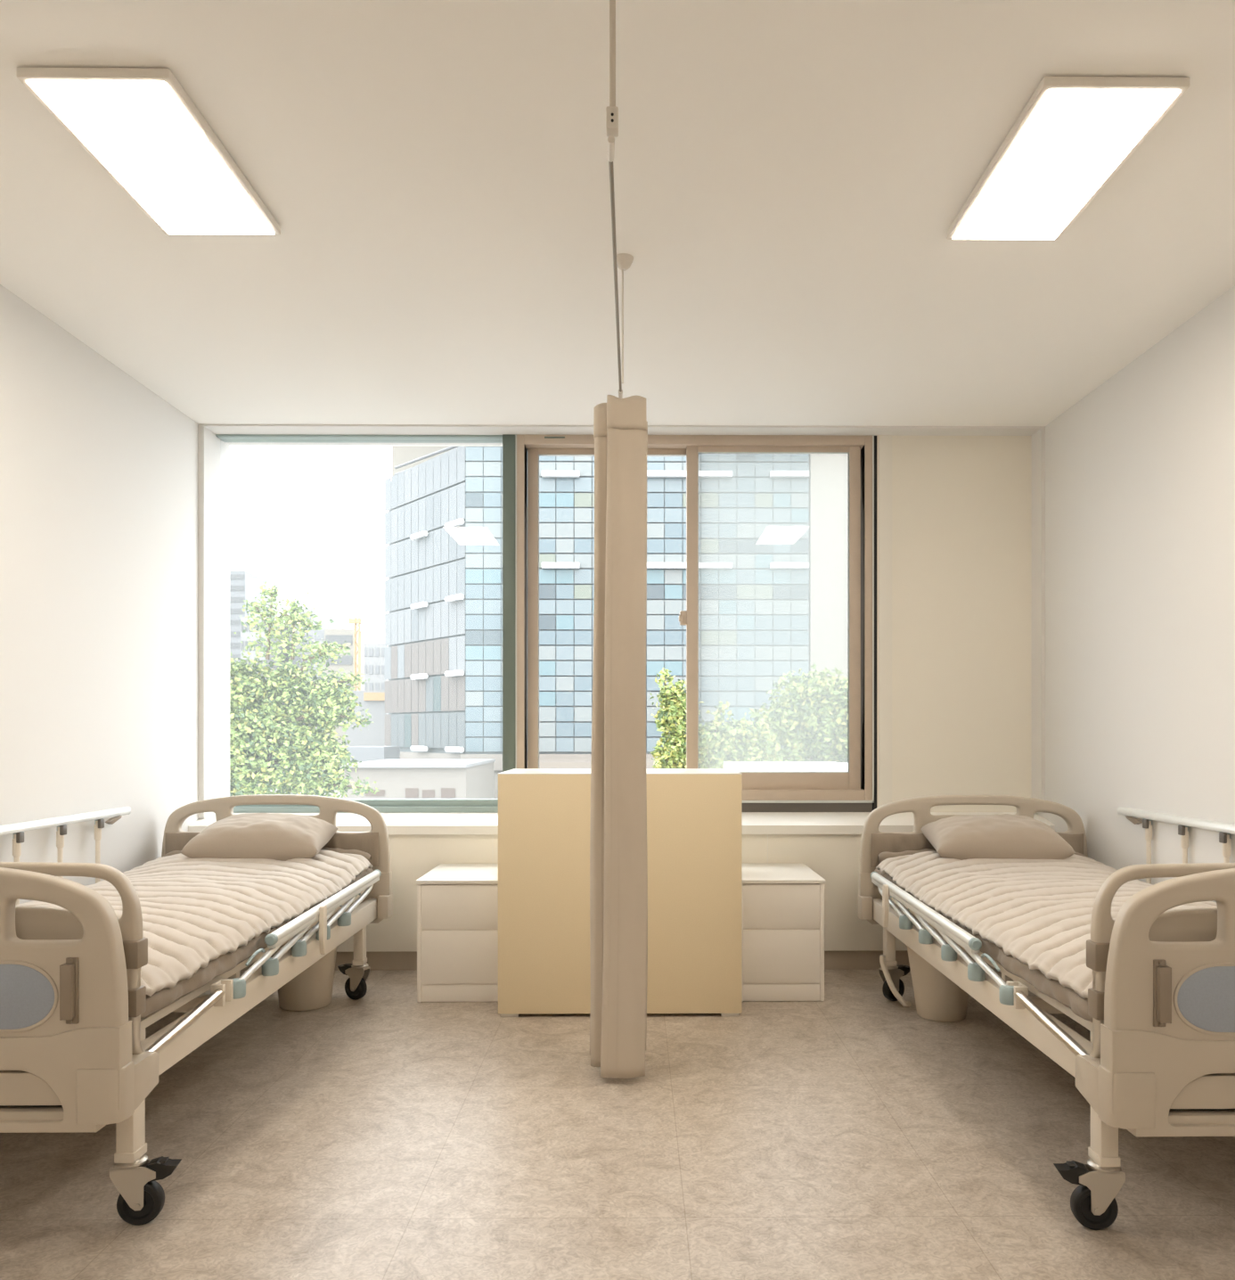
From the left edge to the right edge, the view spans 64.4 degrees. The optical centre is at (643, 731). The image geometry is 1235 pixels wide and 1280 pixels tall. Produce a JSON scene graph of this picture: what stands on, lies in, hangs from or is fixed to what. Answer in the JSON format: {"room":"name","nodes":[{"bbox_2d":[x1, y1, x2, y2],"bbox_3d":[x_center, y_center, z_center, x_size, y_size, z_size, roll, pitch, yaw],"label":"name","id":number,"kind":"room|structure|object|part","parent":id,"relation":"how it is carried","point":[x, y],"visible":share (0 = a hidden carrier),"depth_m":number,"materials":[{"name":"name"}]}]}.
{"room":"hospital room","nodes":[
{"label":"hospital room","id":0,"kind":"room"},
{"bbox_2d":[0,284,199,903],"bbox_3d":[-2.170,-0.170,1.156,0.200,2.569,7.550,0,0,-1],"label":"wall","id":1,"kind":"structure","parent":0,"point":[99,472],"depth_m":3.72,"materials":[{"name":"white paint"}]},
{"bbox_2d":[0,0,1234,446],"bbox_3d":[-0.063,-1.554,1.200,4.415,0.200,7.600,0,0,-1],"label":"ceiling","id":2,"kind":"structure","parent":0,"point":[791,177],"depth_m":2.75,"materials":[{"name":"white paint"}]},
{"bbox_2d":[16,67,280,234],"bbox_3d":[-1.205,-1.439,2.480,0.334,0.030,0.680,0,0,-1],"label":"recessed light","id":3,"kind":"object","parent":2,"relation":"in","point":[140,126],"visible":1,"depth_m":2.38,"materials":[{"name":"white plastic"}]},
{"bbox_2d":[606,0,633,398],"bbox_3d":[-0.058,-1.257,2.546,0.067,0.395,1.628,0,0,-1],"label":"track","id":4,"kind":"object","parent":2,"relation":"hanging from","point":[623,261],"visible":0.98,"depth_m":1.87,"materials":[{"name":"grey metal"}]},
{"bbox_3d":[-0.054,-1.277,1.762,0.011,0.354,0.011,0,0,-15],"label":"hanger rod","id":5,"kind":"part","parent":4,"relation":"part of","materials":[{"name":"beige"}]},
{"bbox_3d":[-0.067,-1.072,2.579,0.008,0.012,1.560,0,0,0],"label":"rail","id":6,"kind":"part","parent":4,"relation":"part of","materials":[{"name":"brown metal"}]},
{"bbox_2d":[590,394,648,1078],"bbox_3d":[-0.083,0.015,3.230,0.203,2.157,0.297,0,0,-1],"label":"privacy curtain","id":7,"kind":"object","parent":4,"relation":"hanging from","point":[619,858],"visible":1,"depth_m":3.10,"materials":[{"name":"beige fabric"}]},
{"bbox_3d":[-0.062,-1.262,3.010,0.006,0.384,0.006,0,0,0],"label":"hanger rod","id":8,"kind":"part","parent":4,"relation":"part of","materials":[{"name":"beige metal"}]},
{"bbox_2d":[616,253,633,270],"bbox_3d":[-0.059,-1.436,3.010,0.062,0.036,0.062,0,0,0],"label":"ceiling mount","id":9,"kind":"object","parent":2,"relation":"attached to","point":[624,260],"depth_m":2.99,"materials":[{"name":"beige plastic"}]},
{"bbox_2d":[946,76,1189,239],"bbox_3d":[1.047,-1.439,2.509,0.327,0.030,0.680,0,0,-1],"label":"recessed light","id":10,"kind":"object","parent":2,"relation":"in","point":[1073,135],"visible":1,"depth_m":2.41,"materials":[{"name":"white plastic"}]},
{"bbox_2d":[0,968,1234,1279],"bbox_3d":[-0.062,1.190,1.125,4.415,0.150,7.450,0,0,-1],"label":"floor","id":11,"kind":"structure","parent":0,"point":[384,1134],"depth_m":2.57,"materials":[{"name":"tile"}]},
{"bbox_2d":[0,794,392,1225],"bbox_3d":[-1.575,0.693,3.134,1.037,0.843,2.291,0,0,-1],"label":"hospital bed","id":12,"kind":"object","parent":11,"relation":"on","point":[77,1056],"visible":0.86,"depth_m":2.11,"materials":[{"name":"beige plastic"}]},
{"bbox_3d":[-2.052,0.510,3.211,0.024,0.350,0.025,0,0,0],"label":"guard arm","id":13,"kind":"part","parent":12,"relation":"part of","materials":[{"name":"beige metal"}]},
{"bbox_3d":[-1.568,0.543,2.012,0.720,0.134,0.008,0,0,0],"label":"oval panel","id":14,"kind":"part","parent":12,"relation":"part of","materials":[{"name":"grey plastic"}]},
{"bbox_3d":[-1.568,0.760,2.035,0.752,0.113,0.031,0,0,0],"label":"recessed panel","id":15,"kind":"part","parent":12,"relation":"part of","materials":[{"name":"beige plastic"}]},
{"bbox_3d":[-2.054,0.510,3.454,0.024,0.350,0.025,0,0,0],"label":"guard arm","id":16,"kind":"part","parent":12,"relation":"part of","materials":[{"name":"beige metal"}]},
{"bbox_3d":[-1.568,0.543,2.033,0.983,0.543,0.043,0,0,0],"label":"footboard","id":17,"kind":"part","parent":12,"relation":"part of","materials":[{"name":"beige plastic"}]},
{"bbox_3d":[-2.053,0.313,3.312,0.032,0.031,1.200,0,0,0],"label":"rail","id":18,"kind":"part","parent":12,"relation":"part of","materials":[{"name":"silver metal"}]},
{"bbox_3d":[-1.173,0.531,2.005,0.027,0.136,0.023,0,0,0],"label":"fold handle","id":19,"kind":"part","parent":12,"relation":"part of","materials":[{"name":"brown plastic"}]},
{"bbox_3d":[-2.056,0.510,3.697,0.024,0.350,0.025,0,0,0],"label":"guard arm","id":20,"kind":"part","parent":12,"relation":"part of","materials":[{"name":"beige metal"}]},
{"bbox_3d":[-2.044,0.342,3.782,0.018,0.027,0.100,0,0,0],"label":"release lever","id":21,"kind":"part","parent":12,"relation":"part of","materials":[{"name":"brown plastic"}]},
{"bbox_3d":[-1.161,0.875,2.222,0.046,0.180,0.061,0,0,0],"label":"leg","id":22,"kind":"part","parent":12,"relation":"part of","materials":[{"name":"beige metal"}]},
{"bbox_3d":[-1.149,0.756,3.153,0.042,0.082,2.146,0,0,0],"label":"frame","id":23,"kind":"part","parent":12,"relation":"part of","materials":[{"name":"beige metal"}]},
{"bbox_2d":[140,832,378,1018],"bbox_3d":[-1.577,0.547,3.197,0.922,0.241,2.046,0,0,-1],"label":"mattress","id":24,"kind":"object","parent":12,"relation":"on","point":[365,844],"visible":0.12,"depth_m":2.91,"materials":[{"name":"beige fabric"}]},
{"bbox_2d":[16,849,372,996],"bbox_3d":[-1.572,0.549,3.126,0.921,0.128,1.926,0,0,-1],"label":"quilt","id":25,"kind":"object","parent":24,"relation":"on","point":[195,912],"visible":0.69,"depth_m":3.15,"materials":[{"name":"beige fabric"}]},
{"bbox_2d":[180,812,338,861],"bbox_3d":[-1.560,0.442,4.016,0.545,0.210,0.320,0,0,-1],"label":"pillow","id":26,"kind":"object","parent":25,"relation":"on","point":[283,837],"visible":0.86,"depth_m":3.89,"materials":[{"name":"beige fabric"}]},
{"bbox_3d":[-1.091,0.649,2.812,0.020,0.082,0.308,0,0,1],"label":"guard arm","id":27,"kind":"part","parent":12,"relation":"part of","materials":[{"name":"silver metal"}]},
{"bbox_3d":[-1.587,0.543,4.242,0.983,0.543,0.038,0,0,0],"label":"headboard","id":28,"kind":"part","parent":12,"relation":"part of","materials":[{"name":"beige plastic"}]},
{"bbox_3d":[-1.093,0.649,3.059,0.020,0.082,0.308,0,0,1],"label":"guard arm","id":29,"kind":"part","parent":12,"relation":"part of","materials":[{"name":"silver metal"}]},
{"bbox_3d":[-1.095,0.649,3.307,0.020,0.082,0.308,0,0,1],"label":"guard arm","id":30,"kind":"part","parent":12,"relation":"part of","materials":[{"name":"silver metal"}]},
{"bbox_3d":[-1.092,0.601,3.451,0.033,0.064,1.181,0,0,0],"label":"rail","id":31,"kind":"part","parent":12,"relation":"part of","materials":[{"name":"silver metal"}]},
{"bbox_3d":[-1.097,0.649,3.554,0.020,0.082,0.308,0,0,1],"label":"guard arm","id":32,"kind":"part","parent":12,"relation":"part of","materials":[{"name":"silver metal"}]},
{"bbox_3d":[-1.100,0.649,3.800,0.020,0.082,0.308,0,0,1],"label":"guard arm","id":33,"kind":"part","parent":12,"relation":"part of","materials":[{"name":"silver metal"}]},
{"bbox_3d":[-1.178,0.875,4.077,0.046,0.180,0.061,0,0,0],"label":"leg","id":34,"kind":"part","parent":12,"relation":"part of","materials":[{"name":"beige metal"}]},
{"bbox_2d":[273,931,337,1010],"bbox_3d":[-1.380,0.979,4.008,0.264,0.273,0.264,0,0,-1],"label":"waste bin","id":35,"kind":"object","parent":11,"relation":"on","point":[312,988],"visible":0.39,"depth_m":3.92,"materials":[{"name":"beige plastic"}]},
{"bbox_2d":[416,863,498,1002],"bbox_3d":[-0.757,0.862,4.285,0.357,0.503,0.514,0,0,-1],"label":"nightstand","id":36,"kind":"object","parent":11,"relation":"on","point":[457,904],"visible":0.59,"depth_m":4.04,"materials":[{"name":"white laminate"}]},
{"bbox_3d":[-0.757,0.618,4.285,0.357,0.016,0.514,0,0,0],"label":"panel","id":37,"kind":"part","parent":36,"relation":"part of","materials":[{"name":"white laminate"}]},
{"bbox_3d":[-0.757,0.927,4.235,0.316,0.219,0.398,0,0,0],"label":"drawer","id":38,"kind":"part","parent":36,"relation":"part of","materials":[{"name":"white laminate"}]},
{"bbox_3d":[-0.757,0.721,4.235,0.316,0.182,0.398,0,0,0],"label":"drawer","id":39,"kind":"part","parent":36,"relation":"part of","materials":[{"name":"white laminate"}]},
{"bbox_2d":[497,768,742,1017],"bbox_3d":[-0.093,0.639,4.084,0.956,0.952,0.510,0,0,-1],"label":"storage cabinet","id":40,"kind":"object","parent":11,"relation":"on","point":[694,815],"visible":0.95,"depth_m":3.83,"materials":[{"name":"beige wood"}]},
{"bbox_3d":[-0.093,0.165,4.085,0.956,0.005,0.508,0,0,0],"label":"panel","id":41,"kind":"part","parent":40,"relation":"part of","materials":[{"name":"white laminate"}]},
{"bbox_2d":[741,862,825,1001],"bbox_3d":[0.570,0.862,4.296,0.360,0.503,0.514,0,0,-1],"label":"nightstand","id":42,"kind":"object","parent":11,"relation":"on","point":[783,904],"visible":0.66,"depth_m":4.05,"materials":[{"name":"white laminate"}]},
{"bbox_3d":[0.571,0.927,4.246,0.319,0.219,0.398,0,0,0],"label":"drawer","id":43,"kind":"part","parent":42,"relation":"part of","materials":[{"name":"white laminate"}]},
{"bbox_3d":[0.571,0.721,4.246,0.319,0.182,0.398,0,0,0],"label":"drawer","id":44,"kind":"part","parent":42,"relation":"part of","materials":[{"name":"white laminate"}]},
{"bbox_3d":[0.570,0.618,4.296,0.360,0.016,0.514,0,0,0],"label":"panel","id":45,"kind":"part","parent":42,"relation":"part of","materials":[{"name":"white laminate"}]},
{"bbox_2d":[906,945,975,1022],"bbox_3d":[1.171,0.979,3.850,0.268,0.273,0.268,0,0,-1],"label":"waste bin","id":46,"kind":"object","parent":11,"relation":"on","point":[938,998],"visible":0.58,"depth_m":3.76,"materials":[{"name":"beige plastic"}]},
{"bbox_2d":[858,795,1234,1230],"bbox_3d":[1.434,0.693,3.120,1.035,0.843,2.290,0,0,-1],"label":"hospital bed","id":47,"kind":"object","parent":11,"relation":"on","point":[1159,1060],"visible":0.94,"depth_m":2.08,"materials":[{"name":"beige plastic"}]},
{"bbox_3d":[1.020,0.875,4.057,0.046,0.180,0.061,0,0,0],"label":"leg","id":48,"kind":"part","parent":47,"relation":"part of","materials":[{"name":"beige metal"}]},
{"bbox_3d":[0.947,0.649,3.738,0.020,0.082,0.308,0,0,-2],"label":"guard arm","id":49,"kind":"part","parent":47,"relation":"part of","materials":[{"name":"silver metal"}]},
{"bbox_3d":[0.949,0.649,3.491,0.020,0.082,0.308,0,0,-2],"label":"guard arm","id":50,"kind":"part","parent":47,"relation":"part of","materials":[{"name":"silver metal"}]},
{"bbox_3d":[0.946,0.601,3.388,0.033,0.064,1.181,0,0,0],"label":"rail","id":51,"kind":"part","parent":47,"relation":"part of","materials":[{"name":"silver metal"}]},
{"bbox_3d":[0.951,0.649,3.244,0.020,0.082,0.308,0,0,-2],"label":"guard arm","id":52,"kind":"part","parent":47,"relation":"part of","materials":[{"name":"silver metal"}]},
{"bbox_3d":[0.953,0.649,2.997,0.020,0.082,0.308,0,0,-2],"label":"guard arm","id":53,"kind":"part","parent":47,"relation":"part of","materials":[{"name":"silver metal"}]},
{"bbox_3d":[1.426,0.543,4.229,0.983,0.543,0.038,0,0,0],"label":"headboard","id":54,"kind":"part","parent":47,"relation":"part of","materials":[{"name":"beige plastic"}]},
{"bbox_2d":[871,832,1092,1021],"bbox_3d":[1.433,0.548,3.185,0.915,0.240,2.045,0,0,-1],"label":"mattress","id":55,"kind":"object","parent":47,"relation":"on","point":[884,846],"visible":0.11,"depth_m":2.88,"materials":[{"name":"beige fabric"}]},
{"bbox_2d":[876,851,1217,998],"bbox_3d":[1.431,0.548,3.114,0.921,0.129,1.923,0,0,-1],"label":"quilt","id":56,"kind":"object","parent":55,"relation":"on","point":[1039,912],"visible":0.58,"depth_m":3.15,"materials":[{"name":"beige fabric"}]},
{"bbox_2d":[920,813,1075,860],"bbox_3d":[1.437,0.444,4.003,0.536,0.206,0.304,0,0,3],"label":"pillow","id":57,"kind":"object","parent":56,"relation":"on","point":[1005,835],"visible":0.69,"depth_m":3.87,"materials":[{"name":"beige fabric"}]},
{"bbox_3d":[1.007,0.756,3.132,0.042,0.082,2.146,0,0,0],"label":"frame","id":58,"kind":"part","parent":47,"relation":"part of","materials":[{"name":"beige metal"}]},
{"bbox_3d":[0.956,0.649,2.750,0.020,0.082,0.308,0,0,-2],"label":"guard arm","id":59,"kind":"part","parent":47,"relation":"part of","materials":[{"name":"silver metal"}]},
{"bbox_3d":[1.036,0.875,2.202,0.046,0.180,0.061,0,0,0],"label":"leg","id":60,"kind":"part","parent":47,"relation":"part of","materials":[{"name":"beige metal"}]},
{"bbox_3d":[1.891,0.342,3.777,0.018,0.027,0.100,0,0,0],"label":"release lever","id":61,"kind":"part","parent":47,"relation":"part of","materials":[{"name":"brown plastic"}]},
{"bbox_3d":[1.905,0.510,3.692,0.024,0.350,0.025,0,0,0],"label":"guard arm","id":62,"kind":"part","parent":47,"relation":"part of","materials":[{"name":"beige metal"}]},
{"bbox_3d":[1.051,0.531,1.985,0.027,0.136,0.023,0,0,0],"label":"fold handle","id":63,"kind":"part","parent":47,"relation":"part of","materials":[{"name":"brown plastic"}]},
{"bbox_3d":[1.445,0.543,2.019,0.983,0.543,0.043,0,0,0],"label":"footboard","id":64,"kind":"part","parent":47,"relation":"part of","materials":[{"name":"beige plastic"}]},
{"bbox_3d":[1.908,0.313,3.307,0.032,0.031,1.200,0,0,0],"label":"rail","id":65,"kind":"part","parent":47,"relation":"part of","materials":[{"name":"silver metal"}]},
{"bbox_3d":[1.907,0.510,3.449,0.024,0.350,0.025,0,0,0],"label":"guard arm","id":66,"kind":"part","parent":47,"relation":"part of","materials":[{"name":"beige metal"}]},
{"bbox_3d":[1.445,0.760,2.021,0.752,0.113,0.031,0,0,0],"label":"recessed panel","id":67,"kind":"part","parent":47,"relation":"part of","materials":[{"name":"beige plastic"}]},
{"bbox_3d":[1.446,0.543,1.998,0.720,0.134,0.008,0,0,0],"label":"oval panel","id":68,"kind":"part","parent":47,"relation":"part of","materials":[{"name":"grey plastic"}]},
{"bbox_3d":[1.909,0.510,3.206,0.024,0.350,0.025,0,0,0],"label":"guard arm","id":69,"kind":"part","parent":47,"relation":"part of","materials":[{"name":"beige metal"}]},
{"bbox_2d":[306,834,943,951],"bbox_3d":[-0.094,0.749,4.754,4.015,0.543,0.390,0,0,-1],"label":"wall","id":70,"kind":"structure","parent":0,"point":[835,857],"depth_m":4.56,"materials":[{"name":"white paint"}]},
{"bbox_2d":[216,434,516,812],"bbox_3d":[-1.349,-0.524,4.823,1.452,1.842,0.130,0,0,-1],"label":"window","id":71,"kind":"structure","parent":70,"relation":"in","point":[508,440],"depth_m":4.76,"materials":[{"name":"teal metal"}]},
{"bbox_3d":[-1.379,-1.440,4.818,1.392,0.010,0.100,0,0,0],"label":"frame","id":72,"kind":"part","parent":71,"relation":"part of","materials":[{"name":"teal metal"}]},
{"bbox_3d":[-1.379,0.381,4.813,1.392,0.033,0.110,0,0,0],"label":"frame","id":73,"kind":"part","parent":71,"relation":"part of","materials":[{"name":"teal metal"}]},
{"bbox_2d":[240,950,995,970],"bbox_3d":[-0.094,1.066,4.747,4.015,0.098,0.305,0,0,-1],"label":"baseboard","id":74,"kind":"structure","parent":70,"relation":"attached to","point":[844,959],"depth_m":4.60,"materials":[{"name":"beige plastic"}]},
{"bbox_2d":[188,812,1055,834],"bbox_3d":[-0.093,0.431,4.669,4.015,0.088,0.260,0,0,-1],"label":"windowsill","id":75,"kind":"structure","parent":70,"relation":"on","point":[752,823],"depth_m":4.58,"materials":[{"name":"white laminate"}]},
{"bbox_2d":[767,834,768,862],"bbox_3d":[-0.140,0.747,4.559,2.702,0.536,0.002,0,0,-1],"label":"trim","id":76,"kind":"structure","parent":70,"relation":"attached to","point":[767,834],"depth_m":4.56,"materials":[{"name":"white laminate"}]},
{"bbox_2d":[877,434,1032,812],"bbox_3d":[1.527,-0.519,4.873,0.770,1.869,0.180,0,0,-1],"label":"wall","id":77,"kind":"structure","parent":0,"point":[962,505],"depth_m":4.78,"materials":[{"name":"white paint"}]},
{"bbox_2d":[198,424,1045,818],"bbox_3d":[-0.094,-0.523,4.799,4.015,1.861,0.300,0,0,-1],"label":"trim","id":78,"kind":"structure","parent":77,"relation":"attached to","point":[214,454],"depth_m":4.70,"materials":[{"name":"white paint"}]},
{"bbox_2d":[516,434,877,812],"bbox_3d":[0.262,-0.524,4.835,1.764,1.842,0.134,0,0,-1],"label":"window","id":79,"kind":"structure","parent":77,"relation":"in","point":[855,790],"depth_m":4.80,"materials":[{"name":"beige plastic"}]},
{"bbox_3d":[-0.148,-0.563,4.854,0.844,1.707,0.030,0,0,0],"label":"sash","id":80,"kind":"part","parent":79,"relation":"part of","materials":[{"name":"glass"}]},
{"bbox_3d":[0.640,-0.562,4.816,0.854,1.700,0.030,0,0,0],"label":"sash","id":81,"kind":"part","parent":79,"relation":"part of","materials":[{"name":"clear glass"}]},
{"bbox_3d":[0.252,0.371,4.834,1.732,0.051,0.116,0,0,0],"label":"rail","id":82,"kind":"part","parent":79,"relation":"part of","materials":[{"name":"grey metal"}]},
{"bbox_2d":[878,434,892,806],"bbox_3d":[1.182,-0.529,4.777,0.065,1.832,0.006,0,0,-1],"label":"trim","id":83,"kind":"structure","parent":77,"relation":"attached to","point":[885,441],"depth_m":4.77,"materials":[{"name":"white paint"}]},
{"bbox_2d":[1035,285,1234,902],"bbox_3d":[2.045,-0.170,1.193,0.200,2.569,7.550,0,0,-1],"label":"wall","id":84,"kind":"structure","parent":0,"point":[1140,471],"depth_m":3.73,"materials":[{"name":"white paint"}]},
{"label":"outside","id":85,"kind":"structure","parent":0,"visible":0},
{"bbox_2d":[257,769,341,798],"bbox_3d":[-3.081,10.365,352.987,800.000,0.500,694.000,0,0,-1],"label":"ground","id":86,"kind":"structure","parent":85,"point":[339,793],"depth_m":162.44,"materials":[{"name":"grey"}]},
{"bbox_2d":[229,570,267,678],"bbox_3d":[-138.364,-21.941,338.705,9.531,64.113,20.200,0,0,-1],"label":"high rise","id":87,"kind":"structure","parent":86,"relation":"on","point":[242,583],"depth_m":328.85,"materials":[{"name":"grey"}]},
{"bbox_2d":[240,617,289,768],"bbox_3d":[-102.930,-10.069,269.037,7.043,40.368,20.150,0,0,-1],"label":"office block","id":88,"kind":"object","parent":86,"relation":"on","point":[243,635],"visible":0.13,"depth_m":259.13,"materials":[{"name":"grey"}]},
{"bbox_2d":[267,589,277,620],"bbox_3d":[-144.094,-22.256,370.657,4.249,64.742,20.200,0,0,-1],"label":"high rise","id":89,"kind":"structure","parent":86,"relation":"on","point":[268,596],"depth_m":376.39,"materials":[{"name":"grey"}]},
{"bbox_2d":[229,581,379,797],"bbox_3d":[-5.438,3.987,14.061,3.376,12.256,1.885,0,0,-5],"label":"leafy tree","id":90,"kind":"object","parent":86,"relation":"on","point":[252,762],"visible":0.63,"depth_m":13.82,"materials":[{"name":"green plant"}]},
{"bbox_2d":[289,608,336,738],"bbox_3d":[-93.838,-11.878,279.092,6.588,43.986,20.200,0,0,-1],"label":"office block","id":91,"kind":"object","parent":86,"relation":"on","point":[325,619],"visible":0.16,"depth_m":269.19,"materials":[{"name":"grey"}]},
{"bbox_2d":[313,623,344,771],"bbox_3d":[-81.810,-8.692,259.196,4.068,37.614,20.200,0,0,-1],"label":"office block","id":92,"kind":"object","parent":86,"relation":"on","point":[320,633],"visible":0.14,"depth_m":249.26,"materials":[{"name":"grey"}]},
{"bbox_2d":[324,629,364,778],"bbox_3d":[-61.887,-5.397,203.368,5.968,31.023,8.200,0,0,-1],"label":"apartment block","id":93,"kind":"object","parent":86,"relation":"on","point":[340,635],"visible":0.36,"depth_m":199.46,"materials":[{"name":"grey"}]},
{"bbox_2d":[348,552,377,690],"bbox_3d":[-53.511,-12.051,187.556,5.492,44.333,1.107,0,0,-1],"label":"tower crane","id":94,"kind":"object","parent":86,"relation":"on","point":[355,621],"visible":0.52,"depth_m":187.10,"materials":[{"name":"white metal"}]},
{"bbox_2d":[345,690,388,746],"bbox_3d":[-33.878,2.549,129.509,5.012,15.133,20.400,0,0,-1],"label":"warehouse","id":95,"kind":"structure","parent":86,"relation":"on","point":[374,701],"depth_m":119.72,"materials":[{"name":"grey"}]},
{"bbox_2d":[345,746,400,763],"bbox_3d":[-21.317,5.637,77.317,3.053,8.956,5.000,0,0,-1],"label":"block","id":96,"kind":"object","parent":86,"relation":"on","point":[364,753],"visible":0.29,"depth_m":74.82,"materials":[{"name":"grey"}]},
{"bbox_2d":[364,643,388,690],"bbox_3d":[-63.547,-5.382,241.380,5.878,30.994,20.150,0,0,-1],"label":"apartment block","id":97,"kind":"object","parent":86,"relation":"on","point":[374,653],"visible":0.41,"depth_m":231.43,"materials":[{"name":"grey"}]},
{"bbox_2d":[339,758,495,798],"bbox_3d":[-14.719,6.053,65.699,7.904,8.124,12.350,0,0,-1],"label":"podium building","id":98,"kind":"structure","parent":86,"relation":"on","point":[396,778],"depth_m":59.89,"materials":[{"name":"grey concrete"}]},
{"bbox_3d":[-14.719,2.086,65.699,7.904,0.191,12.350,0,0,0],"label":"cornice","id":99,"kind":"part","parent":98,"relation":"part of","materials":[{"name":"grey concrete"}]},
{"bbox_2d":[385,445,811,798],"bbox_3d":[-5.554,-12.169,94.655,38.408,44.568,30.600,0,0,-1],"label":"office tower","id":100,"kind":"structure","parent":86,"relation":"on","point":[444,504],"depth_m":80.08,"materials":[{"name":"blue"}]},
{"bbox_3d":[-19.300,-11.054,85.635,0.001,24.867,14.941,0,0,-40],"label":"glass","id":101,"kind":"part","parent":100,"relation":"part of","materials":[{"name":"grey"}]},
{"bbox_3d":[-18.204,-24.138,86.094,0.260,0.875,13.303,0,0,-45],"label":"roof rail","id":102,"kind":"part","parent":100,"relation":"part of","materials":[{"name":"grey metal"}]},
{"bbox_3d":[-0.459,-16.418,79.999,28.012,36.070,0.001,0,0,-1],"label":"glass","id":103,"kind":"part","parent":100,"relation":"part of","materials":[{"name":"blue glass"}]},
{"bbox_2d":[649,667,780,768],"bbox_3d":[1.529,4.363,21.008,2.805,11.504,1.614,0,0,-1],"label":"leafy tree","id":104,"kind":"object","parent":86,"relation":"on","point":[718,742],"visible":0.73,"depth_m":20.76,"materials":[{"name":"green plant"}]},
{"bbox_2d":[740,663,848,763],"bbox_3d":[5.056,4.141,26.051,5.250,11.949,2.817,0,0,-1],"label":"leafy tree","id":105,"kind":"object","parent":86,"relation":"on","point":[823,712],"visible":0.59,"depth_m":25.51,"materials":[{"name":"green plant"}]},
{"bbox_2d":[808,453,848,761],"bbox_3d":[20.543,-13.121,102.683,8.713,46.473,15.000,0,0,-1],"label":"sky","id":106,"kind":"structure","parent":86,"relation":"on","point":[828,493],"depth_m":95.17,"materials":[{"name":"beige"}]},
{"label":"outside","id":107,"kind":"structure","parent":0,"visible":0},
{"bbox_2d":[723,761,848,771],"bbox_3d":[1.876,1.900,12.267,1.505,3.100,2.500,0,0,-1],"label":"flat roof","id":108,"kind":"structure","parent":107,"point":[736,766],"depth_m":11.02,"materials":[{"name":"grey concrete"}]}
]}

